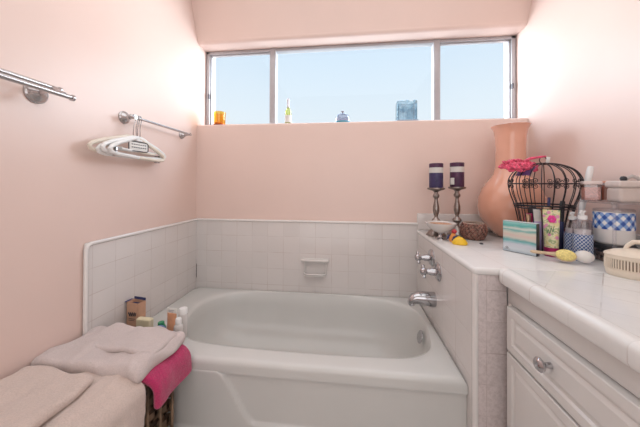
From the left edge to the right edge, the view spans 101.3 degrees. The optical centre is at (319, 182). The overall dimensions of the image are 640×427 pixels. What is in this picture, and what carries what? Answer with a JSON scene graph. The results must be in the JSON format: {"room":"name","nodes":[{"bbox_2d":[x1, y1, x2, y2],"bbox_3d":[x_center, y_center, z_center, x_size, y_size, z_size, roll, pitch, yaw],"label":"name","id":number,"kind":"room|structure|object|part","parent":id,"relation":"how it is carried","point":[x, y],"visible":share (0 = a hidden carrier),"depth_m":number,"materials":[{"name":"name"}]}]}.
{"room":"bathroom","nodes":[
{"label":"bathroom","id":0,"kind":"room"},
{"bbox_2d":[0,0,214,379],"bbox_3d":[-1.074,-0.136,0.430,0.100,2.450,3.350,0,0,6],"label":"wall","id":1,"kind":"structure","parent":0,"point":[145,59],"depth_m":1.03,"materials":[{"name":"pink paint"}]},
{"bbox_2d":[0,68,75,103],"bbox_3d":[-0.944,-0.306,0.599,0.121,0.072,0.656,0,0,6],"label":"towel bar","id":2,"kind":"object","parent":1,"relation":"attached to","point":[35,91],"visible":1,"depth_m":0.85,"materials":[{"name":"metal"}]},
{"bbox_3d":[-0.941,-0.323,0.595,0.020,0.020,0.648,0,0,6],"label":"rail","id":3,"kind":"part","parent":2,"relation":"part of","materials":[{"name":"metal"}]},
{"bbox_2d":[82,218,196,335],"bbox_3d":[-0.904,0.672,1.441,0.017,0.849,0.789,0,0,6],"label":"trim","id":4,"kind":"structure","parent":1,"relation":"attached to","point":[87,246],"depth_m":1.06,"materials":[{"name":"tile"}]},
{"bbox_2d":[84,221,196,330],"bbox_3d":[-0.909,0.674,1.445,0.016,0.847,0.784,0,0,6],"label":"tile wall","id":5,"kind":"structure","parent":1,"relation":"attached to","point":[158,266],"depth_m":1.35,"materials":[{"name":"tile"}]},
{"bbox_2d":[118,111,191,138],"bbox_3d":[-0.876,-0.305,1.453,0.066,0.060,0.484,0,0,6],"label":"towel bar","id":6,"kind":"object","parent":1,"relation":"attached to","point":[124,117],"visible":1,"depth_m":1.26,"materials":[{"name":"metal"}]},
{"bbox_2d":[87,114,165,161],"bbox_3d":[-0.878,-0.213,1.230,0.024,0.214,0.406,0,0,9],"label":"clothes hanger","id":7,"kind":"object","parent":6,"relation":"hanging from","point":[90,143],"visible":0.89,"depth_m":1.24,"materials":[{"name":"plastic"}]},
{"bbox_2d":[108,116,145,158],"bbox_3d":[-0.873,-0.214,1.273,0.024,0.211,0.406,0,0,-3],"label":"clothes hanger","id":8,"kind":"object","parent":6,"relation":"hanging from","point":[111,146],"visible":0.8,"depth_m":1.16,"materials":[{"name":"plastic"}]},
{"bbox_2d":[95,119,165,158],"bbox_3d":[-0.874,-0.214,1.251,0.027,0.211,0.406,0,1,6],"label":"clothes hanger","id":9,"kind":"object","parent":6,"relation":"hanging from","point":[136,146],"visible":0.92,"depth_m":1.25,"materials":[{"name":"plastic"}]},
{"bbox_2d":[128,141,148,152],"bbox_3d":[-0.863,-0.168,1.250,0.004,0.048,0.120,0,1,6],"label":"print","id":10,"kind":"object","parent":9,"relation":"attached to","point":[133,141],"depth_m":1.25},
{"bbox_2d":[100,115,161,162],"bbox_3d":[-0.875,-0.213,1.258,0.024,0.214,0.406,0,-2,1],"label":"clothes hanger","id":11,"kind":"object","parent":6,"relation":"hanging from","point":[102,146],"visible":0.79,"depth_m":1.12,"materials":[{"name":"plastic"}]},
{"bbox_3d":[-0.853,-0.305,1.448,0.020,0.020,0.474,0,0,6],"label":"rail","id":12,"kind":"part","parent":6,"relation":"part of","materials":[{"name":"metal"}]},
{"bbox_2d":[191,0,531,51],"bbox_3d":[0.211,-1.157,1.769,2.150,0.378,0.320,0,0,6],"label":"wall","id":13,"kind":"structure","parent":0,"point":[221,25],"depth_m":1.72,"materials":[{"name":"pink paint"}]},
{"bbox_2d":[196,118,527,231],"bbox_3d":[0.211,0.353,1.817,2.150,1.503,0.200,0,0,6],"label":"wall","id":14,"kind":"structure","parent":0,"point":[368,171],"depth_m":1.73,"materials":[{"name":"pink paint"}]},
{"bbox_2d":[212,112,225,124],"bbox_3d":[-0.720,-0.451,1.883,0.100,0.098,0.100,0,0,6],"label":"glass","id":15,"kind":"object","parent":14,"relation":"on","point":[215,123],"visible":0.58,"depth_m":1.85,"materials":[{"name":"orange glass"}]},
{"bbox_2d":[285,98,291,122],"bbox_3d":[-0.221,-0.491,1.827,0.047,0.182,0.047,0,0,6],"label":"wine bottle","id":16,"kind":"object","parent":14,"relation":"on","point":[288,118],"visible":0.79,"depth_m":1.81,"materials":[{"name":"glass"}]},
{"bbox_2d":[196,221,417,297],"bbox_3d":[-0.117,0.679,1.746,1.516,0.847,0.016,0,0,6],"label":"tile wall","id":17,"kind":"structure","parent":14,"relation":"attached to","point":[364,259],"depth_m":1.74,"materials":[{"name":"tile"}]},
{"bbox_2d":[197,218,417,224],"bbox_3d":[-0.120,0.262,1.744,1.484,0.017,0.017,0,0,6],"label":"trim","id":18,"kind":"structure","parent":14,"relation":"attached to","point":[198,219],"depth_m":1.74,"materials":[{"name":"tile"}]},
{"bbox_2d":[301,258,328,277],"bbox_3d":[-0.033,0.561,1.710,0.184,0.120,0.044,0,0,6],"label":"soap dish","id":19,"kind":"object","parent":14,"relation":"attached to","point":[313,267],"visible":1,"depth_m":1.72,"materials":[{"name":"white ceramic"}]},
{"bbox_2d":[304,272,325,277],"bbox_3d":[-0.033,0.604,1.709,0.152,0.022,0.042,0,0,6],"label":"tray","id":20,"kind":"object","parent":19,"relation":"on","point":[306,274],"depth_m":1.70,"materials":[{"name":"white ceramic"}]},
{"bbox_2d":[335,110,349,121],"bbox_3d":[0.153,-0.443,1.785,0.105,0.088,0.084,0,0,6],"label":"glass cloche","id":21,"kind":"object","parent":14,"relation":"on","point":[342,111],"visible":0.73,"depth_m":1.75,"materials":[{"name":"clear glass"}]},
{"bbox_2d":[206,36,515,124],"bbox_3d":[0.219,-0.682,1.856,2.142,0.566,0.058,0,0,6],"label":"window","id":22,"kind":"structure","parent":14,"relation":"in","point":[435,44],"depth_m":1.83,"materials":[{"name":"metal"}]},
{"bbox_3d":[-0.588,-0.684,1.949,0.465,0.528,0.023,0,0,6],"label":"sash","id":23,"kind":"part","parent":22,"relation":"part of","materials":[{"name":"glass"}]},
{"bbox_3d":[1.033,-0.678,1.767,0.452,0.528,0.023,0,0,6],"label":"sash","id":24,"kind":"part","parent":22,"relation":"part of","materials":[{"name":"glass"}]},
{"bbox_2d":[396,100,417,120],"bbox_3d":[0.571,-0.466,1.738,0.136,0.138,0.088,0,0,6],"label":"glass vase","id":25,"kind":"object","parent":14,"relation":"on","point":[397,103],"visible":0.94,"depth_m":1.71,"materials":[{"name":"clear glass"}]},
{"bbox_2d":[417,213,490,230],"bbox_3d":[0.941,0.251,1.628,0.658,0.104,0.016,0,0,6],"label":"trim","id":26,"kind":"structure","parent":14,"relation":"attached to","point":[421,217],"depth_m":1.64,"materials":[{"name":"tile"}]},
{"bbox_2d":[418,234,507,426],"bbox_3d":[0.646,0.711,1.285,0.144,0.784,0.755,0,0,6],"label":"wall","id":27,"kind":"structure","parent":0,"point":[451,318],"depth_m":1.10,"materials":[{"name":"tile"}]},
{"bbox_2d":[407,291,436,306],"bbox_3d":[0.514,0.593,1.334,0.131,0.072,0.068,0,0,6],"label":"tub spout","id":28,"kind":"object","parent":27,"relation":"attached to","point":[426,298],"visible":1,"depth_m":1.31,"materials":[{"name":"silver metal"}]},
{"bbox_2d":[415,249,434,266],"bbox_3d":[0.540,0.395,1.373,0.088,0.088,0.088,0,0,6],"label":"tap","id":29,"kind":"object","parent":27,"relation":"attached to","point":[429,257],"visible":1,"depth_m":1.36,"materials":[{"name":"silver metal"}]},
{"bbox_3d":[0.515,0.395,1.375,0.019,0.063,0.063,0,0,6],"label":"cross handle","id":30,"kind":"part","parent":29,"relation":"part of","materials":[{"name":"silver metal"}]},
{"bbox_3d":[0.533,0.395,1.373,0.073,0.036,0.036,0,0,6],"label":"stem","id":31,"kind":"part","parent":29,"relation":"part of","materials":[{"name":"silver metal"}]},
{"bbox_2d":[420,262,441,281],"bbox_3d":[0.529,0.434,1.273,0.088,0.088,0.088,0,0,6],"label":"tap","id":32,"kind":"object","parent":27,"relation":"attached to","point":[436,271],"visible":1,"depth_m":1.26,"materials":[{"name":"silver metal"}]},
{"bbox_3d":[0.503,0.434,1.276,0.019,0.063,0.063,0,0,6],"label":"cross handle","id":33,"kind":"part","parent":32,"relation":"part of","materials":[{"name":"silver metal"}]},
{"bbox_3d":[0.521,0.434,1.274,0.073,0.036,0.036,0,0,6],"label":"stem","id":34,"kind":"part","parent":32,"relation":"part of","materials":[{"name":"silver metal"}]},
{"bbox_2d":[472,273,477,426],"bbox_3d":[0.541,0.707,0.914,0.021,0.784,0.021,0,0,6],"label":"trim","id":35,"kind":"structure","parent":27,"relation":"attached to","point":[474,276],"depth_m":0.91,"materials":[{"name":"tile"}]},
{"bbox_2d":[417,230,606,274],"bbox_3d":[0.898,0.313,1.250,0.658,0.026,0.768,0,0,6],"label":"countertop","id":36,"kind":"structure","parent":27,"relation":"on","point":[489,257],"depth_m":1.01,"materials":[{"name":"tile"}]},
{"bbox_2d":[426,188,446,236],"bbox_3d":[0.655,0.166,1.482,0.108,0.268,0.108,0,0,6],"label":"candlestick","id":37,"kind":"object","parent":36,"relation":"on","point":[436,195],"visible":0.71,"depth_m":1.47,"materials":[{"name":"grey metal"}]},
{"bbox_2d":[429,163,442,187],"bbox_3d":[0.656,-0.037,1.484,0.075,0.137,0.075,0,0,6],"label":"pillar candle","id":38,"kind":"object","parent":37,"relation":"on","point":[435,169],"visible":1,"depth_m":1.45,"materials":[{"name":"blue wax"}]},
{"bbox_2d":[425,220,456,239],"bbox_3d":[0.636,0.256,1.383,0.152,0.086,0.152,0,0,6],"label":"footed bowl","id":39,"kind":"object","parent":36,"relation":"on","point":[441,227],"visible":1,"depth_m":1.35,"materials":[{"name":"white ceramic"}]},
{"bbox_2d":[447,229,456,241],"bbox_3d":[0.662,0.268,1.317,0.048,0.062,0.048,0,-1,29],"label":"bird figurine","id":40,"kind":"object","parent":36,"relation":"on","point":[453,235],"visible":0.91,"depth_m":1.31,"materials":[{"name":"orange paint"}]},
{"bbox_2d":[447,187,465,236],"bbox_3d":[0.782,0.164,1.498,0.108,0.274,0.108,0,0,6],"label":"candlestick","id":41,"kind":"object","parent":36,"relation":"on","point":[456,219],"visible":0.83,"depth_m":1.49,"materials":[{"name":"grey metal"}]},
{"bbox_2d":[450,162,463,186],"bbox_3d":[0.783,-0.042,1.500,0.075,0.137,0.075,0,0,21],"label":"pillar candle","id":42,"kind":"object","parent":41,"relation":"on","point":[456,168],"visible":1,"depth_m":1.47,"materials":[{"name":"wax"}]},
{"bbox_2d":[452,236,467,245],"bbox_3d":[0.669,0.279,1.258,0.068,0.040,0.050,0,0,24],"label":"trinket","id":43,"kind":"object","parent":36,"relation":"on","point":[458,240],"visible":1,"depth_m":1.24,"materials":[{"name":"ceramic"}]},
{"bbox_2d":[459,221,487,240],"bbox_3d":[0.810,0.256,1.387,0.131,0.088,0.132,0,0,6],"label":"woven basket","id":44,"kind":"object","parent":36,"relation":"on","point":[470,230],"visible":1,"depth_m":1.34,"materials":[{"name":"brown wicker"}]},
{"bbox_2d":[477,122,546,236],"bbox_3d":[1.054,-0.005,1.452,0.320,0.613,0.320,0,0,6],"label":"bottle vase","id":45,"kind":"object","parent":36,"relation":"on","point":[495,205],"visible":0.66,"depth_m":1.39,"materials":[{"name":"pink ceramic"}]},
{"bbox_2d":[503,220,539,256],"bbox_3d":[0.845,0.233,1.106,0.031,0.131,0.125,0,-1,-28],"label":"box","id":46,"kind":"object","parent":36,"relation":"on","point":[521,237],"visible":1,"depth_m":1.09,"materials":[{"name":"multicoloured cardboard"}]},
{"bbox_2d":[507,157,583,250],"bbox_3d":[1.001,0.092,1.178,0.265,0.415,0.265,0,0,18],"label":"birdcage","id":47,"kind":"object","parent":36,"relation":"on","point":[569,206],"visible":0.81,"depth_m":1.13,"materials":[{"name":"black metal"}]},
{"bbox_2d":[498,155,545,171],"bbox_3d":[0.902,-0.078,1.181,0.184,0.078,0.072,0,0,6],"label":"sponge","id":48,"kind":"object","parent":47,"relation":"hanging from","point":[511,165],"visible":0.97,"depth_m":1.17,"materials":[{"name":"pink plastic"}]},
{"bbox_3d":[0.952,-0.100,1.169,0.086,0.033,0.017,0,0,18],"label":"cord","id":49,"kind":"part","parent":48,"relation":"part of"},
{"bbox_2d":[516,165,538,175],"bbox_3d":[0.932,-0.051,1.166,0.088,0.053,0.082,0,0,6],"label":"scarf","id":50,"kind":"object","parent":47,"relation":"hanging from","point":[527,172],"visible":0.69,"depth_m":1.15,"materials":[{"name":"purple fabric"}]},
{"bbox_2d":[525,214,530,221],"bbox_3d":[0.941,0.221,1.187,0.028,0.150,0.028,0,0,6],"label":"tube","id":51,"kind":"object","parent":47,"relation":"in","point":[528,216],"visible":0.29,"depth_m":1.18,"materials":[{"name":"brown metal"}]},
{"bbox_2d":[533,209,543,249],"bbox_3d":[0.951,0.206,1.142,0.052,0.177,0.034,0,0,-16],"label":"tube","id":52,"kind":"object","parent":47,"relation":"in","point":[537,213],"visible":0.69,"depth_m":1.13,"materials":[{"name":"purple plastic"}]},
{"bbox_2d":[559,203,563,249],"bbox_3d":[1.038,0.193,1.130,0.030,0.206,0.020,0,0,-25],"label":"tube","id":53,"kind":"object","parent":47,"relation":"in","point":[560,204],"visible":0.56,"depth_m":1.12,"materials":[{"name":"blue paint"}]},
{"bbox_2d":[543,209,559,256],"bbox_3d":[0.935,0.205,1.061,0.048,0.186,0.048,0,0,-7],"label":"tube","id":54,"kind":"object","parent":36,"relation":"on","point":[551,218],"visible":0.94,"depth_m":1.05,"materials":[{"name":"plastic"}]},
{"bbox_2d":[547,215,556,222],"bbox_3d":[0.929,0.148,1.051,0.004,0.031,0.028,1,-1,-41],"label":"print","id":55,"kind":"object","parent":54,"relation":"attached to","point":[551,218],"depth_m":1.05},
{"bbox_2d":[530,249,576,261],"bbox_3d":[0.874,0.270,0.986,0.133,0.044,0.035,0,-1,40],"label":"bath brush","id":56,"kind":"object","parent":36,"relation":"on","point":[564,255],"visible":1,"depth_m":0.96,"materials":[{"name":"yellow wood"}]},
{"bbox_2d":[563,212,581,250],"bbox_3d":[1.021,0.209,1.061,0.054,0.179,0.054,0,0,6],"label":"pump bottle","id":57,"kind":"object","parent":36,"relation":"on","point":[567,234],"visible":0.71,"depth_m":1.05,"materials":[{"name":"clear plastic"}]},
{"bbox_2d":[572,210,593,262],"bbox_3d":[0.999,0.202,0.998,0.058,0.191,0.058,0,0,6],"label":"pump bottle","id":58,"kind":"object","parent":36,"relation":"on","point":[582,239],"visible":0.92,"depth_m":0.98,"materials":[{"name":"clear plastic"}]},
{"bbox_2d":[575,166,593,228],"bbox_3d":[1.086,0.105,1.088,0.085,0.344,0.022,0,0,8],"label":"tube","id":59,"kind":"object","parent":36,"relation":"on","point":[590,169],"visible":0.53,"depth_m":1.08,"materials":[{"name":"white plastic"}]},
{"bbox_2d":[575,250,594,262],"bbox_3d":[0.959,0.271,0.952,0.052,0.042,0.029,0,-1,39],"label":"soap bar","id":60,"kind":"object","parent":36,"relation":"on","point":[582,256],"visible":0.91,"depth_m":0.94,"materials":[{"name":"white"}]},
{"bbox_2d":[575,200,639,239],"bbox_3d":[1.102,0.185,0.977,0.160,0.226,0.164,0,0,6],"label":"acrylic riser","id":61,"kind":"object","parent":36,"relation":"on","point":[607,201],"visible":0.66,"depth_m":0.96,"materials":[{"name":"clear plastic"}]},
{"bbox_2d":[580,181,602,200],"bbox_3d":[1.061,0.034,1.028,0.053,0.076,0.053,0,-1,32],"label":"jar","id":62,"kind":"object","parent":61,"relation":"on","point":[586,193],"visible":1,"depth_m":1.01,"materials":[{"name":"pink glass"}]},
{"bbox_3d":[1.061,0.003,1.029,0.053,0.014,0.053,0,-1,32],"label":"lid","id":63,"kind":"part","parent":62,"relation":"part of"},
{"bbox_2d":[598,181,606,200],"bbox_3d":[1.110,0.033,1.018,0.053,0.078,0.053,0,0,6],"label":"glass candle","id":64,"kind":"object","parent":61,"relation":"on","point":[604,189],"visible":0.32,"depth_m":1.01,"materials":[{"name":"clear glass"}]},
{"bbox_2d":[576,200,639,204],"bbox_3d":[1.103,0.075,0.978,0.156,0.006,0.160,0,0,6],"label":"shelf","id":65,"kind":"object","parent":61,"relation":"attached to","point":[603,202],"depth_m":0.96,"materials":[{"name":"clear plastic"}]},
{"bbox_2d":[605,175,639,202],"bbox_3d":[1.115,0.022,0.937,0.116,0.098,0.078,0,0,18],"label":"lidded box","id":66,"kind":"object","parent":61,"relation":"on","point":[623,190],"visible":1,"depth_m":0.92,"materials":[{"name":"beige ceramic"}]},
{"bbox_3d":[1.115,0.008,0.937,0.116,0.025,0.078,0,0,18],"label":"lid","id":67,"kind":"part","parent":66,"relation":"part of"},
{"bbox_3d":[1.092,-0.013,0.945,0.020,0.018,0.020,0,0,18],"label":"knob","id":68,"kind":"part","parent":66,"relation":"part of","materials":[{"name":"grey plastic"}]},
{"bbox_3d":[1.116,-0.011,0.937,0.054,0.031,0.010,0,0,18],"label":"handle","id":69,"kind":"part","parent":66,"relation":"part of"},
{"bbox_2d":[594,241,637,261],"bbox_3d":[1.110,0.265,0.993,0.117,0.066,0.117,0,0,6],"label":"tray","id":70,"kind":"object","parent":36,"relation":"on","point":[601,247],"visible":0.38,"depth_m":0.99,"materials":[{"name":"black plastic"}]},
{"bbox_2d":[592,207,635,245],"bbox_3d":[1.111,0.166,0.994,0.111,0.131,0.111,0,0,6],"label":"canister","id":71,"kind":"object","parent":70,"relation":"on","point":[623,227],"visible":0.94,"depth_m":0.96,"materials":[{"name":"white ceramic"}]},
{"bbox_3d":[1.111,0.242,0.993,0.117,0.020,0.117,0,0,6],"label":"lid","id":72,"kind":"part","parent":70,"relation":"part of","materials":[{"name":"grey plastic"}]},
{"bbox_2d":[478,275,506,426],"bbox_3d":[0.591,0.708,0.906,0.098,0.784,0.010,0,0,6],"label":"wall","id":73,"kind":"structure","parent":0,"point":[492,294],"depth_m":0.90,"materials":[{"name":"tile"}]},
{"bbox_2d":[504,0,639,233],"bbox_3d":[1.162,-0.129,0.180,0.100,2.450,3.350,0,0,6],"label":"wall","id":74,"kind":"structure","parent":0,"point":[578,61],"depth_m":1.23,"materials":[{"name":"pink paint"}]},
{"bbox_2d":[564,221,639,248],"bbox_3d":[1.139,0.243,0.499,0.014,0.104,2.184,0,0,6],"label":"trim","id":75,"kind":"structure","parent":74,"relation":"attached to","point":[567,224],"depth_m":1.18,"materials":[{"name":"tile"}]},
{"bbox_3d":[0.033,1.132,0.246,2.350,0.080,3.450,0,0,6],"label":"floor","id":76,"kind":"structure","parent":0,"visible":0},
{"bbox_2d":[144,385,173,426],"bbox_3d":[-0.785,0.882,0.765,0.374,0.420,0.582,0,0,6],"label":"wicker hamper","id":77,"kind":"object","parent":76,"relation":"on","point":[159,417],"visible":0.08,"depth_m":0.96,"materials":[{"name":"brown wicker"}]},
{"bbox_2d":[0,365,145,426],"bbox_3d":[-0.773,0.770,0.644,0.439,0.371,0.465,0,0,6],"label":"folded towel","id":78,"kind":"object","parent":77,"relation":"on","point":[38,395],"visible":0.98,"depth_m":0.75,"materials":[{"name":"beige fabric"}]},
{"bbox_2d":[141,344,191,408],"bbox_3d":[-0.716,0.693,0.963,0.396,0.130,0.234,0,0,6],"label":"folded towel","id":79,"kind":"object","parent":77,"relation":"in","point":[168,374],"visible":0.36,"depth_m":0.92,"materials":[{"name":"pink fabric"}]},
{"bbox_2d":[30,322,184,382],"bbox_3d":[-0.754,0.616,0.970,0.430,0.077,0.255,0,0,6],"label":"folded towel","id":80,"kind":"object","parent":79,"relation":"on","point":[124,350],"visible":0.97,"depth_m":0.92,"materials":[{"name":"white fabric"}]},
{"bbox_2d":[152,287,467,426],"bbox_3d":[-0.163,0.910,1.379,1.482,0.380,0.719,0,0,6],"label":"bathtub","id":81,"kind":"object","parent":76,"relation":"on","point":[260,358],"visible":0.75,"depth_m":1.06,"materials":[{"name":"ceramic"}]},
{"bbox_2d":[125,296,145,326],"bbox_3d":[-0.881,0.635,1.248,0.084,0.162,0.043,0,0,15],"label":"carton","id":82,"kind":"object","parent":81,"relation":"on","point":[136,307],"visible":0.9,"depth_m":1.23,"materials":[{"name":"brown cardboard"}]},
{"bbox_2d":[136,316,153,326],"bbox_3d":[-0.800,0.667,1.197,0.074,0.096,0.030,0,0,10],"label":"packet","id":83,"kind":"object","parent":81,"relation":"on","point":[142,321],"visible":0.36,"depth_m":1.19,"materials":[{"name":"beige paper"}]},
{"bbox_2d":[157,320,165,326],"bbox_3d":[-0.746,0.686,1.232,0.042,0.060,0.042,0,0,6],"label":"shampoo bottle","id":84,"kind":"object","parent":81,"relation":"on","point":[162,322],"visible":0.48,"depth_m":1.23,"materials":[{"name":"green plastic"}]},
{"bbox_2d":[167,307,176,330],"bbox_3d":[-0.677,0.646,1.200,0.042,0.140,0.042,1,-1,-39],"label":"bottle","id":85,"kind":"object","parent":81,"relation":"on","point":[171,312],"visible":0.55,"depth_m":1.19,"materials":[{"name":"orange plastic"}]},
{"bbox_2d":[173,317,182,331],"bbox_3d":[-0.625,0.657,1.159,0.038,0.117,0.038,0,0,6],"label":"shampoo bottle","id":86,"kind":"object","parent":81,"relation":"on","point":[178,326],"visible":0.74,"depth_m":1.15,"materials":[{"name":"white plastic"}]},
{"bbox_2d":[178,306,187,336],"bbox_3d":[-0.636,0.651,1.220,0.040,0.131,0.040,0,0,6],"label":"bottle","id":87,"kind":"object","parent":81,"relation":"on","point":[183,314],"visible":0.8,"depth_m":1.21,"materials":[{"name":"white plastic"}]},
{"bbox_3d":[-0.636,0.598,1.221,0.036,0.025,0.036,0,0,6],"label":"lid","id":88,"kind":"part","parent":87,"relation":"part of","materials":[{"name":"white plastic"}]},
{"bbox_3d":[0.505,0.784,1.333,0.010,0.064,0.064,17,1,6],"label":"overflow plate","id":89,"kind":"part","parent":81,"relation":"part of","materials":[{"name":"metal"}]},
{"bbox_2d":[507,288,639,426],"bbox_3d":[0.807,0.718,0.255,0.586,0.756,1.234,0,0,6],"label":"vanity cabinet","id":90,"kind":"object","parent":76,"relation":"on","point":[557,377],"visible":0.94,"depth_m":0.66,"materials":[{"name":"white paint"}]},
{"bbox_3d":[0.580,0.476,0.683,0.038,0.036,0.036,0,0,6],"label":"knob","id":91,"kind":"part","parent":90,"relation":"part of","materials":[{"name":"silver metal"}]},
{"bbox_3d":[0.617,0.777,0.691,0.036,0.432,0.358,0,0,6],"label":"door","id":92,"kind":"part","parent":90,"relation":"part of","materials":[{"name":"white paint"}]},
{"bbox_2d":[499,268,639,372],"bbox_3d":[0.821,0.314,0.254,0.562,0.050,1.227,0,0,6],"label":"countertop","id":93,"kind":"structure","parent":90,"relation":"on","point":[603,308],"depth_m":0.65,"materials":[{"name":"tile"}]},
{"bbox_2d":[603,240,639,280],"bbox_3d":[0.988,0.238,0.814,0.151,0.117,0.094,0,-1,42],"label":"basket","id":94,"kind":"object","parent":93,"relation":"on","point":[624,262],"visible":1,"depth_m":0.81,"materials":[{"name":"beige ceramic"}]},
{"bbox_3d":[0.988,0.221,0.814,0.151,0.026,0.094,0,-1,42],"label":"lid","id":95,"kind":"part","parent":94,"relation":"part of","materials":[{"name":"beige plastic"}]},
{"bbox_3d":[0.988,0.200,0.814,0.065,0.041,0.014,0,-1,42],"label":"handle","id":96,"kind":"part","parent":94,"relation":"part of","materials":[{"name":"beige plastic"}]}
]}

